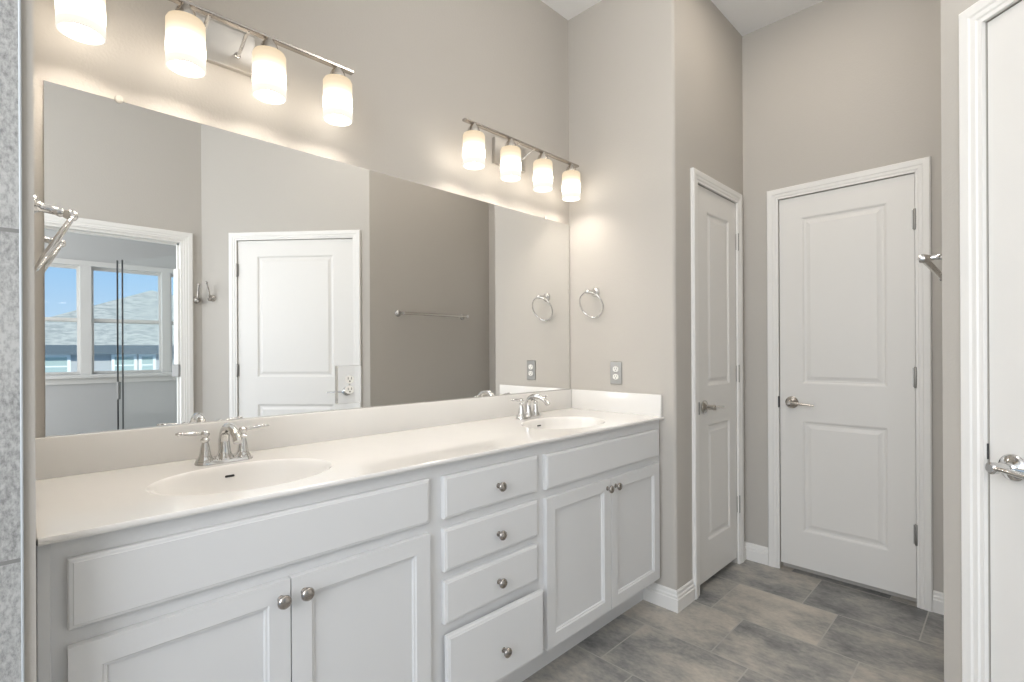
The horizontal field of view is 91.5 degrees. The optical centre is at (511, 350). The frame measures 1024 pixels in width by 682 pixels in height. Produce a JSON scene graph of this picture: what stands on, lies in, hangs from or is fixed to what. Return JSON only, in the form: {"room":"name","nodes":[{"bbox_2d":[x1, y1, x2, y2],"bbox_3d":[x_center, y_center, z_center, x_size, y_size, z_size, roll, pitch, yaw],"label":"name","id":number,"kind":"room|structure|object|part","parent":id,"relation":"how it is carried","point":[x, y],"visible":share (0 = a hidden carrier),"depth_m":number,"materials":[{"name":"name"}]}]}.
{"room":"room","nodes":[
{"label":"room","id":0,"kind":"room"},
{"bbox_2d":[18,0,36,681],"bbox_3d":[-1.601,-0.300,0.562,1.522,3.078,0.850,0,0,-45],"label":"wall","id":1,"kind":"structure","parent":0,"point":[26,5],"depth_m":0.79,"materials":[{"name":"grey paint"}]},
{"bbox_2d":[0,0,20,681],"bbox_3d":[-1.305,-0.302,0.252,1.504,3.078,0.006,0,0,-45],"label":"wall tile","id":2,"kind":"structure","parent":1,"relation":"attached to","point":[10,518],"depth_m":0.77,"materials":[{"name":"grey tile"}]},
{"bbox_2d":[18,0,24,681],"bbox_3d":[-0.769,-0.305,0.782,0.004,3.078,0.007,0,0,-45],"label":"trim","id":3,"kind":"structure","parent":1,"relation":"attached to","point":[19,1],"depth_m":0.78,"materials":[{"name":"grey tile"}]},
{"bbox_2d":[34,193,78,271],"bbox_3d":[-1.046,-0.265,1.140,0.089,0.175,0.152,0,0,-45],"label":"towel ring","id":4,"kind":"object","parent":1,"relation":"attached to","point":[70,215],"visible":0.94,"depth_m":1.12,"materials":[{"name":"silver metal"}]},
{"bbox_3d":[-1.046,-0.327,1.140,0.089,0.052,0.052,0,0,-45],"label":"post","id":5,"kind":"part","parent":4,"relation":"part of","materials":[{"name":"silver metal"}]},
{"bbox_2d":[33,0,569,437],"bbox_3d":[-0.503,-0.306,2.112,2.384,3.078,0.196,0,0,-45],"label":"wall","id":6,"kind":"structure","parent":0,"point":[420,68],"depth_m":1.94,"materials":[{"name":"grey paint"}]},
{"bbox_2d":[55,0,353,126],"bbox_3d":[-0.858,-0.899,1.498,0.776,0.232,0.180,0,0,-45],"label":"vanity light","id":7,"kind":"object","parent":6,"relation":"attached to","point":[192,40],"visible":1,"depth_m":1.50,"materials":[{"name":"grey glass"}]},
{"bbox_3d":[-1.063,-0.851,1.234,0.095,0.138,0.095,0,0,-45],"label":"lamp shade","id":8,"kind":"part","parent":7,"relation":"part of","materials":[{"name":"white glass"}]},
{"bbox_3d":[-1.063,-0.822,1.234,0.046,0.048,0.048,0,0,-45],"label":"bulb","id":9,"kind":"part","parent":7,"relation":"part of","materials":[{"name":"white glass"}]},
{"bbox_3d":[-0.906,-0.852,1.390,0.095,0.138,0.095,0,0,-45],"label":"lamp shade","id":10,"kind":"part","parent":7,"relation":"part of","materials":[{"name":"white glass"}]},
{"bbox_3d":[-0.904,-0.948,1.471,0.020,0.045,0.112,0,0,-45],"label":"arm","id":11,"kind":"part","parent":7,"relation":"part of","materials":[{"name":"silver metal"}]},
{"bbox_3d":[-0.913,-0.953,1.554,0.210,0.124,0.022,0,0,-45],"label":"plate","id":12,"kind":"part","parent":7,"relation":"part of","materials":[{"name":"grey metal"}]},
{"bbox_3d":[-0.830,-0.948,1.544,0.020,0.045,0.112,0,0,-45],"label":"arm","id":13,"kind":"part","parent":7,"relation":"part of","materials":[{"name":"silver metal"}]},
{"bbox_3d":[-0.749,-0.853,1.546,0.095,0.138,0.095,0,0,-45],"label":"lamp shade","id":14,"kind":"part","parent":7,"relation":"part of","materials":[{"name":"white glass"}]},
{"bbox_3d":[-0.592,-0.854,1.702,0.095,0.138,0.095,0,0,-45],"label":"lamp shade","id":15,"kind":"part","parent":7,"relation":"part of","materials":[{"name":"white glass"}]},
{"bbox_2d":[35,389,571,479],"bbox_3d":[-0.435,0.270,2.020,2.178,0.106,0.024,0,0,-45],"label":"backsplash","id":16,"kind":"structure","parent":6,"relation":"attached to","point":[84,453],"depth_m":1.64,"materials":[{"name":"stone"}]},
{"bbox_2d":[44,80,569,436],"bbox_3d":[-0.435,-0.248,2.033,2.142,0.928,0.012,0,0,-45],"label":"wall mirror","id":17,"kind":"object","parent":6,"relation":"attached to","point":[203,273],"visible":0.99,"depth_m":1.65,"materials":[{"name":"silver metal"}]},
{"bbox_2d":[336,365,360,403],"bbox_3d":[-0.603,0.126,1.856,0.096,0.140,0.013,0,0,-45],"label":"outlet","id":18,"kind":"object","parent":17,"relation":"attached to","point":[348,378],"visible":1,"depth_m":1.85,"materials":[{"name":"white plastic"}]},
{"bbox_2d":[345,375,353,382],"bbox_3d":[-0.600,0.106,1.853,0.033,0.029,0.003,0,0,-45],"label":"receptacle","id":19,"kind":"object","parent":18,"relation":"attached to","point":[348,378],"depth_m":1.85,"materials":[{"name":"white plastic"}]},
{"bbox_2d":[345,386,353,393],"bbox_3d":[-0.600,0.145,1.853,0.033,0.029,0.003,0,0,-45],"label":"receptacle","id":20,"kind":"object","parent":18,"relation":"attached to","point":[348,389],"depth_m":1.85,"materials":[{"name":"white plastic"}]},
{"bbox_2d":[462,118,579,201],"bbox_3d":[0.046,-0.904,2.395,0.776,0.232,0.180,0,0,-45],"label":"vanity light","id":21,"kind":"object","parent":6,"relation":"attached to","point":[508,155],"visible":1,"depth_m":2.33,"materials":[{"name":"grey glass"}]},
{"bbox_3d":[-0.160,-0.856,2.131,0.095,0.138,0.095,0,0,-45],"label":"lamp shade","id":22,"kind":"part","parent":21,"relation":"part of","materials":[{"name":"white glass"}]},
{"bbox_3d":[-0.010,-0.958,2.451,0.210,0.124,0.022,0,0,-45],"label":"plate","id":23,"kind":"part","parent":21,"relation":"part of","materials":[{"name":"grey metal"}]},
{"bbox_3d":[-0.003,-0.857,2.287,0.095,0.138,0.095,0,0,-45],"label":"lamp shade","id":24,"kind":"part","parent":21,"relation":"part of","materials":[{"name":"white glass"}]},
{"bbox_3d":[0.073,-0.953,2.441,0.020,0.045,0.112,0,0,-45],"label":"arm","id":25,"kind":"part","parent":21,"relation":"part of","materials":[{"name":"silver metal"}]},
{"bbox_3d":[0.155,-0.858,2.443,0.095,0.138,0.095,0,0,-45],"label":"lamp shade","id":26,"kind":"part","parent":21,"relation":"part of","materials":[{"name":"white glass"}]},
{"bbox_3d":[0.312,-0.858,2.599,0.095,0.138,0.095,0,0,-45],"label":"lamp shade","id":27,"kind":"part","parent":21,"relation":"part of","materials":[{"name":"white glass"}]},
{"bbox_2d":[568,0,688,589],"bbox_3d":[0.526,-0.311,2.689,0.130,3.078,0.825,0,0,-45],"label":"wall","id":28,"kind":"structure","parent":0,"point":[627,70],"depth_m":2.49,"materials":[{"name":"grey paint"}]},
{"bbox_2d":[579,287,603,317],"bbox_3d":[0.423,-0.256,2.642,0.085,0.165,0.152,0,0,-45],"label":"towel ring","id":29,"kind":"object","parent":28,"relation":"attached to","point":[595,291],"visible":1,"depth_m":2.65,"materials":[{"name":"silver metal"}]},
{"bbox_3d":[0.423,-0.313,2.642,0.085,0.052,0.052,0,0,-45],"label":"post","id":30,"kind":"part","parent":29,"relation":"part of","materials":[{"name":"silver metal"}]},
{"bbox_2d":[610,361,621,383],"bbox_3d":[0.540,0.115,2.578,0.008,0.117,0.070,0,0,-45],"label":"outlet","id":31,"kind":"object","parent":28,"relation":"attached to","point":[615,367],"visible":1,"depth_m":2.58,"materials":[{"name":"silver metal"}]},
{"bbox_2d":[643,579,694,612],"bbox_3d":[0.777,1.177,2.459,0.180,0.098,0.183,0,0,-45],"label":"baseboard","id":32,"kind":"structure","parent":28,"relation":"attached to","point":[668,598],"depth_m":2.39,"materials":[{"name":"white paint"}]},
{"bbox_2d":[541,0,823,35],"bbox_3d":[1.069,-1.903,0.120,4.900,0.100,5.250,0,0,-45],"label":"ceiling","id":33,"kind":"structure","parent":0,"point":[746,16],"depth_m":2.71,"materials":[{"name":"white paint"}]},
{"bbox_2d":[685,0,744,580],"bbox_3d":[1.113,-0.315,2.775,0.845,3.078,0.120,0,0,-45],"label":"wall","id":34,"kind":"structure","parent":0,"point":[713,49],"depth_m":2.64,"materials":[{"name":"grey paint"}]},
{"bbox_2d":[690,167,743,599],"bbox_3d":[1.119,0.160,2.682,0.626,2.129,0.018,0,0,-45],"label":"trim","id":35,"kind":"structure","parent":34,"relation":"attached to","point":[697,177],"depth_m":2.50,"materials":[{"name":"white paint"}]},
{"bbox_2d":[698,185,739,584],"bbox_3d":[1.128,0.173,2.683,0.532,2.032,0.104,0,0,-45],"label":"door","id":36,"kind":"structure","parent":34,"relation":"in","point":[716,214],"depth_m":2.69,"materials":[{"name":"white paint"}]},
{"bbox_3d":[1.045,0.288,2.573,0.152,0.066,0.065,0,0,-45],"label":"lever handle","id":37,"kind":"part","parent":36,"relation":"part of","materials":[{"name":"silver metal"}]},
{"bbox_2d":[522,559,943,681],"bbox_3d":[1.085,1.255,0.120,4.900,0.060,5.250,0,0,-45],"label":"floor","id":38,"kind":"structure","parent":0,"point":[750,621],"depth_m":2.13,"materials":[{"name":"tile"}]},
{"bbox_2d":[36,466,433,681],"bbox_3d":[-0.704,0.785,1.349,0.848,0.898,0.592,0,0,-45],"label":"base cabinet","id":39,"kind":"object","parent":38,"relation":"on","point":[335,583],"visible":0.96,"depth_m":1.12,"materials":[{"name":"white paint"}]},
{"bbox_3d":[-0.657,0.808,1.033,0.388,0.552,0.018,0,0,-45],"label":"door","id":40,"kind":"part","parent":39,"relation":"part of","materials":[{"name":"white paint"}]},
{"bbox_3d":[-0.519,0.571,1.138,0.032,0.032,0.030,0,0,-45],"label":"knob","id":41,"kind":"part","parent":39,"relation":"part of","materials":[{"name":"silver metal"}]},
{"bbox_3d":[-0.481,0.571,1.175,0.032,0.032,0.030,0,0,-45],"label":"knob","id":42,"kind":"part","parent":39,"relation":"part of","materials":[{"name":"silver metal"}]},
{"bbox_2d":[35,389,663,545],"bbox_3d":[-0.243,0.333,1.826,2.180,0.234,0.571,0,0,-45],"label":"countertop","id":43,"kind":"structure","parent":39,"relation":"on","point":[88,484],"depth_m":1.47,"materials":[{"name":"stone"}]},
{"bbox_2d":[175,423,268,465],"bbox_3d":[-0.834,0.265,1.450,0.183,0.117,0.183,0,0,-2],"label":"faucet","id":44,"kind":"object","parent":43,"relation":"on","point":[224,455],"visible":1,"depth_m":1.44,"materials":[{"name":"silver metal"}]},
{"bbox_3d":[-0.899,0.233,1.395,0.014,0.016,0.070,0,0,37],"label":"lever","id":45,"kind":"part","parent":44,"relation":"part of","materials":[{"name":"silver metal"}]},
{"bbox_3d":[-0.874,0.271,1.425,0.047,0.089,0.048,0,0,-45],"label":"handle","id":46,"kind":"part","parent":44,"relation":"part of","materials":[{"name":"silver metal"}]},
{"bbox_3d":[-0.839,0.318,1.460,0.151,0.012,0.054,0,0,-45],"label":"plate","id":47,"kind":"part","parent":44,"relation":"part of","materials":[{"name":"silver metal"}]},
{"bbox_3d":[-0.801,0.261,1.421,0.050,0.110,0.160,0,0,-45],"label":"spout","id":48,"kind":"part","parent":44,"relation":"part of","materials":[{"name":"silver metal"}]},
{"bbox_3d":[-0.804,0.271,1.495,0.047,0.089,0.048,0,0,-45],"label":"handle","id":49,"kind":"part","parent":44,"relation":"part of","materials":[{"name":"silver metal"}]},
{"bbox_3d":[-0.773,0.233,1.520,0.070,0.016,0.014,0,0,-37],"label":"lever","id":50,"kind":"part","parent":44,"relation":"part of","materials":[{"name":"silver metal"}]},
{"bbox_2d":[145,458,332,495],"bbox_3d":[-0.687,0.388,1.305,0.436,0.129,0.326,0,0,-45],"label":"basin","id":51,"kind":"object","parent":43,"relation":"in","point":[228,479],"depth_m":1.40,"materials":[{"name":"white ceramic"}]},
{"bbox_2d":[511,394,550,419],"bbox_3d":[0.086,0.260,2.363,0.183,0.117,0.183,0,0,-2],"label":"faucet","id":52,"kind":"object","parent":43,"relation":"on","point":[529,413],"visible":1,"depth_m":2.34,"materials":[{"name":"silver metal"}]},
{"bbox_3d":[0.047,0.267,2.339,0.047,0.089,0.048,0,0,-45],"label":"handle","id":53,"kind":"part","parent":52,"relation":"part of","materials":[{"name":"silver metal"}]},
{"bbox_3d":[0.082,0.313,2.373,0.151,0.012,0.054,0,0,-45],"label":"plate","id":54,"kind":"part","parent":52,"relation":"part of","materials":[{"name":"silver metal"}]},
{"bbox_3d":[0.117,0.266,2.408,0.047,0.089,0.048,0,0,-45],"label":"handle","id":55,"kind":"part","parent":52,"relation":"part of","materials":[{"name":"silver metal"}]},
{"bbox_3d":[0.120,0.256,2.335,0.050,0.110,0.160,0,0,-45],"label":"spout","id":56,"kind":"part","parent":52,"relation":"part of","materials":[{"name":"silver metal"}]},
{"bbox_2d":[521,417,605,428],"bbox_3d":[0.234,0.383,2.220,0.436,0.129,0.326,0,0,-45],"label":"basin","id":57,"kind":"object","parent":43,"relation":"in","point":[542,422],"depth_m":2.37,"materials":[{"name":"white ceramic"}]},
{"bbox_3d":[-0.378,0.806,1.310,0.392,0.552,0.018,0,0,-45],"label":"door","id":58,"kind":"part","parent":39,"relation":"part of","materials":[{"name":"white paint"}]},
{"bbox_2d":[433,445,542,681],"bbox_3d":[-0.235,0.783,1.804,0.460,0.898,0.606,0,0,-45],"label":"base cabinet","id":59,"kind":"object","parent":38,"relation":"on","point":[488,598],"visible":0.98,"depth_m":1.60,"materials":[{"name":"white paint"}]},
{"bbox_3d":[-0.058,0.436,1.630,0.413,0.127,0.018,0,0,-45],"label":"drawer","id":60,"kind":"part","parent":59,"relation":"part of","materials":[{"name":"white paint"}]},
{"bbox_3d":[-0.056,0.749,1.630,0.413,0.129,0.018,0,0,-45],"label":"drawer","id":61,"kind":"part","parent":59,"relation":"part of","materials":[{"name":"white paint"}]},
{"bbox_3d":[-0.057,0.594,1.630,0.413,0.128,0.018,0,0,-45],"label":"drawer","id":62,"kind":"part","parent":59,"relation":"part of","materials":[{"name":"white paint"}]},
{"bbox_3d":[-0.041,0.958,1.624,0.416,0.222,0.018,0,0,-44],"label":"drawer","id":63,"kind":"part","parent":59,"relation":"part of","materials":[{"name":"white paint"}]},
{"bbox_3d":[-0.032,0.441,1.622,0.032,0.032,0.030,0,0,-45],"label":"knob","id":64,"kind":"part","parent":59,"relation":"part of","materials":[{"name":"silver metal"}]},
{"bbox_3d":[-0.030,0.754,1.622,0.032,0.032,0.030,0,0,-45],"label":"knob","id":65,"kind":"part","parent":59,"relation":"part of","materials":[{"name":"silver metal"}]},
{"bbox_3d":[-0.031,0.599,1.622,0.032,0.032,0.030,0,0,-45],"label":"knob","id":66,"kind":"part","parent":59,"relation":"part of","materials":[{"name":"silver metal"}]},
{"bbox_3d":[-0.015,0.975,1.615,0.032,0.032,0.030,0,0,-44],"label":"knob","id":67,"kind":"part","parent":59,"relation":"part of","materials":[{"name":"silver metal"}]},
{"bbox_2d":[522,420,659,680],"bbox_3d":[0.232,0.781,2.278,0.870,0.898,0.592,0,0,-45],"label":"base cabinet","id":68,"kind":"object","parent":38,"relation":"on","point":[599,496],"visible":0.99,"depth_m":2.02,"materials":[{"name":"white paint"}]},
{"bbox_3d":[0.267,0.809,1.950,0.406,0.548,0.018,0,0,-45],"label":"door","id":69,"kind":"part","parent":68,"relation":"part of","materials":[{"name":"white paint"}]},
{"bbox_3d":[0.408,0.570,2.058,0.032,0.032,0.030,0,0,-45],"label":"knob","id":70,"kind":"part","parent":68,"relation":"part of","materials":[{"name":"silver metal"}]},
{"bbox_3d":[0.451,0.570,2.100,0.032,0.032,0.030,0,0,-45],"label":"knob","id":71,"kind":"part","parent":68,"relation":"part of","materials":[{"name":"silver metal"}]},
{"bbox_3d":[0.555,0.808,2.236,0.402,0.548,0.018,0,0,-45],"label":"door","id":72,"kind":"part","parent":68,"relation":"part of","materials":[{"name":"white paint"}]},
{"bbox_2d":[742,0,943,601],"bbox_3d":[1.783,-0.318,2.615,0.120,3.078,1.151,0,0,-45],"label":"wall","id":73,"kind":"structure","parent":0,"point":[831,88],"depth_m":2.63,"materials":[{"name":"grey paint"}]},
{"bbox_2d":[744,542,767,564],"bbox_3d":[1.407,1.174,2.881,0.051,0.098,0.134,0,0,-45],"label":"baseboard","id":74,"kind":"structure","parent":73,"relation":"attached to","point":[752,552],"depth_m":2.89,"materials":[{"name":"white paint"}]},
{"bbox_2d":[778,174,917,597],"bbox_3d":[1.713,0.170,2.584,0.104,2.032,0.615,0,0,-45],"label":"door","id":75,"kind":"structure","parent":73,"relation":"in","point":[847,398],"depth_m":2.57,"materials":[{"name":"white paint"}]},
{"bbox_3d":[1.561,0.285,2.710,0.065,0.066,0.152,0,0,-45],"label":"lever handle","id":76,"kind":"part","parent":75,"relation":"part of","materials":[{"name":"silver metal"}]},
{"bbox_2d":[767,156,932,611],"bbox_3d":[1.714,0.157,2.590,0.018,2.129,0.717,0,0,-45],"label":"trim","id":77,"kind":"structure","parent":73,"relation":"attached to","point":[921,167],"depth_m":2.37,"materials":[{"name":"white paint"}]},
{"bbox_2d":[941,0,1021,681],"bbox_3d":[1.320,-0.316,0.764,0.120,3.078,1.304,0,0,-4],"label":"wall","id":78,"kind":"structure","parent":0,"point":[950,9],"depth_m":1.38,"materials":[{"name":"grey paint"}]},
{"bbox_2d":[959,0,1018,681],"bbox_3d":[1.248,0.160,0.838,0.018,2.129,1.015,0,0,-4],"label":"trim","id":79,"kind":"structure","parent":78,"relation":"attached to","point":[972,56],"depth_m":1.31,"materials":[{"name":"white paint"}]},
{"bbox_2d":[985,0,1023,681],"bbox_3d":[1.244,0.172,0.834,0.104,2.032,0.910,0,0,-4],"label":"door","id":80,"kind":"structure","parent":78,"relation":"in","point":[1005,467],"depth_m":1.24,"materials":[{"name":"white paint"}]},
{"bbox_3d":[1.228,0.259,1.287,0.004,0.040,0.004,0,0,-4],"label":"strike plate","id":81,"kind":"part","parent":80,"relation":"part of","materials":[{"name":"grey metal"}]},
{"bbox_3d":[1.202,0.287,1.179,0.065,0.066,0.152,0,0,-4],"label":"lever handle","id":82,"kind":"part","parent":80,"relation":"part of","materials":[{"name":"silver metal"}]},
{"bbox_3d":[1.715,-0.318,1.825,1.290,3.078,0.115,0,0,-45],"label":"wall","id":83,"kind":"structure","parent":0,"visible":0},
{"bbox_2d":[918,253,941,281],"bbox_3d":[1.584,-0.301,1.831,0.688,0.052,0.079,0,0,-45],"label":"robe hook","id":84,"kind":"object","parent":83,"relation":"attached to","point":[926,259],"visible":0.41,"depth_m":1.62,"materials":[{"name":"silver metal"}]},
{"bbox_3d":[1.358,-0.299,1.607,0.052,0.052,0.079,0,0,-45],"label":"post","id":85,"kind":"part","parent":84,"relation":"part of","materials":[{"name":"silver metal"}]},
{"bbox_2d":[933,590,943,614],"bbox_3d":[1.616,1.173,1.890,1.149,0.098,0.129,0,0,-45],"label":"baseboard","id":86,"kind":"structure","parent":83,"relation":"attached to","point":[938,597],"depth_m":2.32,"materials":[{"name":"white paint"}]}
]}

